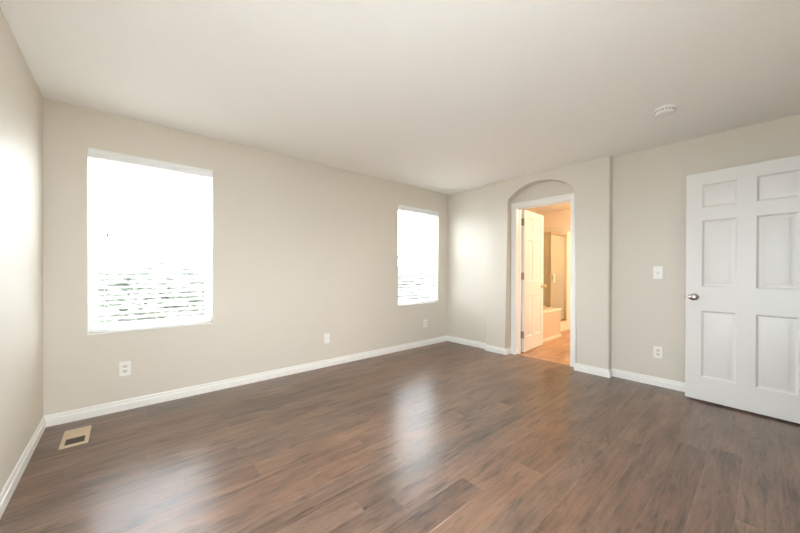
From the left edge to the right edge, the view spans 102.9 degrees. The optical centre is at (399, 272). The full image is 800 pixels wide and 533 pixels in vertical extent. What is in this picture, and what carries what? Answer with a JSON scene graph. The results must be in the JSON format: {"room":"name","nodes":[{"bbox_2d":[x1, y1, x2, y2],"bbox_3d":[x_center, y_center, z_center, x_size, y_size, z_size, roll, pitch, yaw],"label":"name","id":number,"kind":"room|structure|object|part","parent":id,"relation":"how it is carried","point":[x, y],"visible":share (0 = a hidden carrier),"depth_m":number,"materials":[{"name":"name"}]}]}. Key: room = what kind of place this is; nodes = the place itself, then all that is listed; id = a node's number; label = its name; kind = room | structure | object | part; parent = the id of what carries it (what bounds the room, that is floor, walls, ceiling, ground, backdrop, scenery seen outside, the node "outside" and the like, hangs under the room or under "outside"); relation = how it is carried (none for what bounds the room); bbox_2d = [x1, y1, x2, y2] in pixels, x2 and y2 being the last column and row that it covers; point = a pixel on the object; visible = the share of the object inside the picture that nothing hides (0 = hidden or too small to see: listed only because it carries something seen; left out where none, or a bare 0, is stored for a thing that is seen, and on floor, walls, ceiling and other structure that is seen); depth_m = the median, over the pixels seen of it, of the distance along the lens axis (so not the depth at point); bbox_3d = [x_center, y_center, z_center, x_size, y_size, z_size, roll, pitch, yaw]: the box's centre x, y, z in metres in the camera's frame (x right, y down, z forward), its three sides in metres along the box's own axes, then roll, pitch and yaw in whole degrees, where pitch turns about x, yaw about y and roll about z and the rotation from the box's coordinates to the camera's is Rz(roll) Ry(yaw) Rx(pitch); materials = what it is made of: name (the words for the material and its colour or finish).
{"room":"empty bedroom","nodes":[
{"label":"empty bedroom","id":0,"kind":"room"},
{"bbox_2d":[0,8,42,492],"bbox_3d":[-1.461,-0.063,0.881,0.150,2.440,4.070,0,0,-41],"label":"wall","id":1,"kind":"structure","parent":0,"point":[21,100],"depth_m":1.81,"materials":[{"name":"beige paint"}]},
{"bbox_2d":[0,416,45,518],"bbox_3d":[-1.393,1.114,0.929,0.014,0.086,3.800,0,0,-41],"label":"baseboard","id":2,"kind":"structure","parent":1,"relation":"attached to","point":[10,486],"depth_m":1.78,"materials":[{"name":"white paint"}]},
{"bbox_2d":[43,97,447,415],"bbox_3d":[-0.925,-0.076,3.940,4.667,2.440,0.150,0,0,-41],"label":"wall","id":3,"kind":"structure","parent":0,"point":[302,251],"depth_m":3.25,"materials":[{"name":"beige paint"}]},
{"bbox_2d":[119,361,130,376],"bbox_3d":[-2.293,0.802,2.656,0.074,0.120,0.008,0,0,-41],"label":"power outlet","id":4,"kind":"object","parent":3,"relation":"attached to","point":[124,367],"visible":1,"depth_m":2.65,"materials":[{"name":"white plastic"}]},
{"bbox_2d":[87,157,212,334],"bbox_3d":[-2.179,-0.245,2.844,0.867,1.478,0.162,0,0,-41],"label":"window","id":5,"kind":"structure","parent":3,"relation":"in","point":[93,162],"depth_m":2.72,"materials":[{"name":"white plastic"}]},
{"bbox_3d":[-2.163,0.488,2.826,0.867,0.012,0.106,0,0,-41],"label":"sill","id":6,"kind":"part","parent":5,"relation":"part of","materials":[{"name":"white paint"}]},
{"bbox_3d":[-2.222,-0.587,2.893,0.815,0.743,0.023,0,0,-41],"label":"sash","id":7,"kind":"part","parent":5,"relation":"part of","materials":[{"name":"white plastic"}]},
{"bbox_2d":[88,148,212,331],"bbox_3d":[-2.154,-0.253,2.815,0.861,1.455,0.084,0,0,-41],"label":"window blind","id":8,"kind":"object","parent":5,"relation":"attached to","point":[93,153],"visible":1,"depth_m":2.77,"materials":[{"name":"white plastic"}]},
{"bbox_3d":[-2.165,0.464,2.829,0.845,0.020,0.052,0,0,-41],"label":"rail","id":9,"kind":"part","parent":8,"relation":"part of","materials":[{"name":"white plastic"}]},
{"bbox_3d":[-2.229,0.123,2.902,0.815,0.689,0.008,0,0,-41],"label":"screen frame","id":10,"kind":"part","parent":5,"relation":"part of","materials":[{"name":"white plastic"}]},
{"bbox_3d":[-2.208,0.108,2.878,0.815,0.719,0.023,0,0,-41],"label":"sash","id":11,"kind":"part","parent":5,"relation":"part of","materials":[{"name":"white plastic"}]},
{"bbox_2d":[44,336,446,426],"bbox_3d":[-0.920,1.102,3.844,4.547,0.086,0.014,0,0,-41],"label":"baseboard","id":12,"kind":"structure","parent":3,"relation":"attached to","point":[54,419],"depth_m":3.05,"materials":[{"name":"white paint"}]},
{"bbox_2d":[324,333,329,343],"bbox_3d":[-0.889,0.802,3.873,0.074,0.120,0.008,0,0,-41],"label":"wall plate","id":13,"kind":"object","parent":3,"relation":"attached to","point":[326,336],"visible":1,"depth_m":3.88,"materials":[{"name":"white plastic"}]},
{"bbox_2d":[398,210,438,305],"bbox_3d":[0.253,-0.248,4.952,0.862,1.478,0.162,0,0,-41],"label":"window","id":14,"kind":"structure","parent":3,"relation":"in","point":[431,216],"depth_m":5.23,"materials":[{"name":"white plastic"}]},
{"bbox_3d":[0.203,0.120,5.011,0.810,0.689,0.008,0,0,-41],"label":"screen frame","id":15,"kind":"part","parent":14,"relation":"part of","materials":[{"name":"white plastic"}]},
{"bbox_3d":[0.224,0.105,4.986,0.810,0.719,0.023,0,0,-41],"label":"sash","id":16,"kind":"part","parent":14,"relation":"part of","materials":[{"name":"white plastic"}]},
{"bbox_3d":[0.210,-0.590,5.001,0.810,0.743,0.023,0,0,-41],"label":"sash","id":17,"kind":"part","parent":14,"relation":"part of","materials":[{"name":"white plastic"}]},
{"bbox_2d":[398,205,438,304],"bbox_3d":[0.278,-0.257,4.923,0.856,1.455,0.084,0,0,-41],"label":"window blind","id":18,"kind":"object","parent":14,"relation":"attached to","point":[400,207],"visible":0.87,"depth_m":4.91,"materials":[{"name":"white plastic"}]},
{"bbox_3d":[0.267,0.461,4.937,0.840,0.020,0.052,0,0,-41],"label":"rail","id":19,"kind":"part","parent":18,"relation":"part of","materials":[{"name":"white plastic"}]},
{"bbox_3d":[0.543,-0.430,5.127,0.024,0.995,0.011,0,0,-41],"label":"lift cord","id":20,"kind":"part","parent":18,"relation":"part of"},
{"bbox_3d":[0.270,0.485,4.934,0.862,0.012,0.106,0,0,-41],"label":"sill","id":21,"kind":"part","parent":14,"relation":"part of","materials":[{"name":"white paint"}]},
{"bbox_3d":[0.218,-0.249,4.993,0.862,1.478,0.055,0,0,-41],"label":"frame","id":22,"kind":"part","parent":14,"relation":"part of","materials":[{"name":"white plastic"}]},
{"bbox_2d":[423,319,426,327],"bbox_3d":[0.394,0.798,4.985,0.074,0.120,0.008,0,0,-41],"label":"power outlet","id":23,"kind":"object","parent":3,"relation":"attached to","point":[424,321],"visible":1,"depth_m":4.98,"materials":[{"name":"white plastic"}]},
{"bbox_2d":[0,329,799,532],"bbox_3d":[1.350,1.203,3.327,7.600,0.100,4.070,0,0,-41],"label":"floor","id":24,"kind":"structure","parent":0,"point":[447,436],"depth_m":1.97,"materials":[{"name":"brown wood"}]},
{"bbox_2d":[58,425,91,449],"bbox_3d":[-2.260,1.146,2.223,0.138,0.005,0.308,0,0,-41],"label":"floor vent","id":25,"kind":"object","parent":24,"relation":"in","point":[74,437],"visible":1,"depth_m":2.21,"materials":[{"name":"beige plastic"}]},
{"bbox_2d":[521,305,560,348],"bbox_3d":[1.915,0.884,5.577,1.623,0.521,1.101,0,0,-41],"label":"bathtub","id":26,"kind":"object","parent":24,"relation":"on","point":[551,316],"visible":0.22,"depth_m":5.46,"materials":[{"name":"beige ceramic"}]},
{"bbox_3d":[2.270,1.122,5.167,1.623,0.050,0.014,0,0,-41],"label":"apron baseboard","id":27,"kind":"part","parent":26,"relation":"part of","materials":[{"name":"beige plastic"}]},
{"bbox_2d":[521,226,569,331],"bbox_3d":[2.822,0.092,6.483,0.933,2.100,0.912,0,0,-41],"label":"shower enclosure","id":28,"kind":"object","parent":24,"relation":"on","point":[555,244],"visible":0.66,"depth_m":6.24,"materials":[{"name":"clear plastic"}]},
{"bbox_3d":[3.048,0.109,6.135,0.587,1.630,0.006,0,0,-41],"label":"glass door","id":29,"kind":"part","parent":28,"relation":"part of","materials":[{"name":"clear glass"}]},
{"bbox_3d":[3.047,0.109,6.134,0.616,1.656,0.020,0,0,-41],"label":"door frame","id":30,"kind":"part","parent":28,"relation":"part of","materials":[{"name":"gold metal"}]},
{"bbox_2d":[0,0,799,212],"bbox_3d":[1.357,-1.337,3.315,7.600,0.100,4.070,0,0,-41],"label":"ceiling","id":31,"kind":"structure","parent":0,"point":[447,97],"depth_m":2.04,"materials":[{"name":"white paint"}]},
{"bbox_2d":[653,104,676,116],"bbox_3d":[2.074,-1.257,2.495,0.140,0.048,0.140,0,0,-41],"label":"smoke detector","id":32,"kind":"object","parent":31,"relation":"attached to","point":[665,110],"visible":1,"depth_m":2.46,"materials":[{"name":"white plastic"}]},
{"bbox_3d":[2.074,-1.275,2.495,0.140,0.013,0.140,0,0,-41],"label":"plate","id":33,"kind":"part","parent":32,"relation":"part of","materials":[{"name":"white plastic"}]},
{"bbox_2d":[447,186,486,342],"bbox_3d":[1.128,-0.076,5.094,0.188,2.440,0.796,0,0,-41],"label":"wall","id":34,"kind":"structure","parent":0,"point":[467,210],"depth_m":5.02,"materials":[{"name":"beige paint"}]},
{"bbox_2d":[447,336,485,348],"bbox_3d":[1.049,1.101,5.033,0.014,0.086,0.796,0,0,-41],"label":"baseboard","id":35,"kind":"structure","parent":34,"relation":"attached to","point":[449,338],"depth_m":5.02,"materials":[{"name":"white paint"}]},
{"bbox_2d":[486,155,612,369],"bbox_3d":[1.828,-0.069,4.131,0.122,2.440,1.576,0,0,-41],"label":"wall","id":36,"kind":"structure","parent":0,"point":[592,180],"depth_m":3.70,"materials":[{"name":"beige paint"}]},
{"bbox_2d":[485,344,505,354],"bbox_3d":[1.365,1.104,4.563,0.014,0.086,0.346,0,0,-41],"label":"baseboard","id":37,"kind":"structure","parent":36,"relation":"attached to","point":[490,348],"depth_m":4.55,"materials":[{"name":"white paint"}]},
{"bbox_2d":[506,347,510,354],"bbox_3d":[1.526,1.105,4.475,0.130,0.086,0.014,0,0,-41],"label":"baseboard","id":38,"kind":"structure","parent":36,"relation":"attached to","point":[508,350],"depth_m":4.46,"materials":[{"name":"white paint"}]},
{"bbox_2d":[521,210,546,351],"bbox_3d":[1.990,0.122,4.776,0.173,2.028,0.739,0,0,45],"label":"door","id":39,"kind":"structure","parent":36,"relation":"in","point":[532,223],"depth_m":4.74,"materials":[{"name":"white paint"}]},
{"bbox_2d":[511,181,574,202],"bbox_3d":[1.925,-0.070,4.215,0.135,2.440,1.576,0,0,-41],"label":"wall","id":40,"kind":"structure","parent":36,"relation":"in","point":[549,188],"depth_m":4.16,"materials":[{"name":"beige paint"}]},
{"bbox_2d":[511,193,575,366],"bbox_3d":[1.908,0.089,4.223,0.155,2.122,0.865,0,0,-41],"label":"door frame","id":41,"kind":"structure","parent":36,"relation":"attached to","point":[514,206],"depth_m":4.45,"materials":[{"name":"white paint"}]},
{"bbox_2d":[517,354,569,365],"bbox_3d":[1.881,1.148,4.207,0.046,0.008,0.711,0,0,-41],"label":"trim","id":42,"kind":"structure","parent":36,"relation":"attached to","point":[517,354],"depth_m":4.18,"materials":[{"name":"brown wood"}]},
{"bbox_2d":[574,363,609,377],"bbox_3d":[2.179,1.111,3.624,0.014,0.086,0.366,0,0,-41],"label":"baseboard","id":43,"kind":"structure","parent":36,"relation":"attached to","point":[602,372],"depth_m":3.61,"materials":[{"name":"white paint"}]},
{"bbox_2d":[536,209,570,231],"bbox_3d":[3.981,-0.072,5.976,0.150,2.440,3.500,0,0,-41],"label":"wall","id":44,"kind":"structure","parent":0,"point":[557,218],"depth_m":6.64,"materials":[{"name":"beige paint"}]},
{"bbox_2d":[562,232,570,320],"bbox_3d":[3.363,0.164,6.435,0.185,1.960,0.100,0,0,-41],"label":"wall","id":45,"kind":"structure","parent":0,"point":[568,249],"depth_m":6.37,"materials":[{"name":"beige paint"}]},
{"bbox_2d":[612,114,799,382],"bbox_3d":[2.898,-0.062,3.070,0.165,2.440,1.428,0,0,-41],"label":"wall","id":46,"kind":"structure","parent":0,"point":[649,195],"depth_m":3.24,"materials":[{"name":"beige paint"}]},
{"bbox_2d":[612,368,684,391],"bbox_3d":[2.827,1.115,3.017,0.014,0.086,1.428,0,0,-41],"label":"baseboard","id":47,"kind":"structure","parent":46,"relation":"attached to","point":[661,382],"depth_m":3.29,"materials":[{"name":"white paint"}]},
{"bbox_2d":[653,266,662,278],"bbox_3d":[2.626,0.002,3.243,0.020,0.125,0.078,0,0,-41],"label":"light switch","id":48,"kind":"object","parent":46,"relation":"attached to","point":[657,271],"visible":1,"depth_m":3.24,"materials":[{"name":"white plastic"}]},
{"bbox_2d":[653,346,662,358],"bbox_3d":[2.631,0.814,3.248,0.008,0.120,0.074,0,0,-41],"label":"power outlet","id":49,"kind":"object","parent":46,"relation":"attached to","point":[658,351],"visible":1,"depth_m":3.24,"materials":[{"name":"white plastic"}]},
{"bbox_3d":[1.678,-0.055,0.989,4.735,2.440,0.120,0,0,-41],"label":"wall","id":50,"kind":"structure","parent":0,"visible":0},
{"bbox_2d":[685,155,799,423],"bbox_3d":[2.878,0.127,2.644,0.173,2.034,0.778,0,0,-36],"label":"door","id":51,"kind":"structure","parent":50,"relation":"in","point":[742,329],"depth_m":2.64,"materials":[{"name":"white paint"}]},
{"bbox_3d":[2.646,0.221,2.872,0.069,0.064,0.068,0,0,-36],"label":"knob","id":52,"kind":"part","parent":51,"relation":"part of","materials":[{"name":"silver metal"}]},
{"label":"outside","id":53,"kind":"structure","parent":0,"visible":0},
{"bbox_3d":[-6.896,4.177,14.906,70.000,0.200,21.500,0,0,-41],"label":"terrace","id":54,"kind":"object","parent":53,"visible":0},
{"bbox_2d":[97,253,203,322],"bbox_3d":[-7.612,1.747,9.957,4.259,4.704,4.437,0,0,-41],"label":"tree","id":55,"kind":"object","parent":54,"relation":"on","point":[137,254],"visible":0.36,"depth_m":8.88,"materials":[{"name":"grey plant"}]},
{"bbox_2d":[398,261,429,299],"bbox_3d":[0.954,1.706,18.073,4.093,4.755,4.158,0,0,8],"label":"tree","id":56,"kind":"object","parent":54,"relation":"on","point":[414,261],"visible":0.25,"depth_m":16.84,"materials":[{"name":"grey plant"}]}
]}

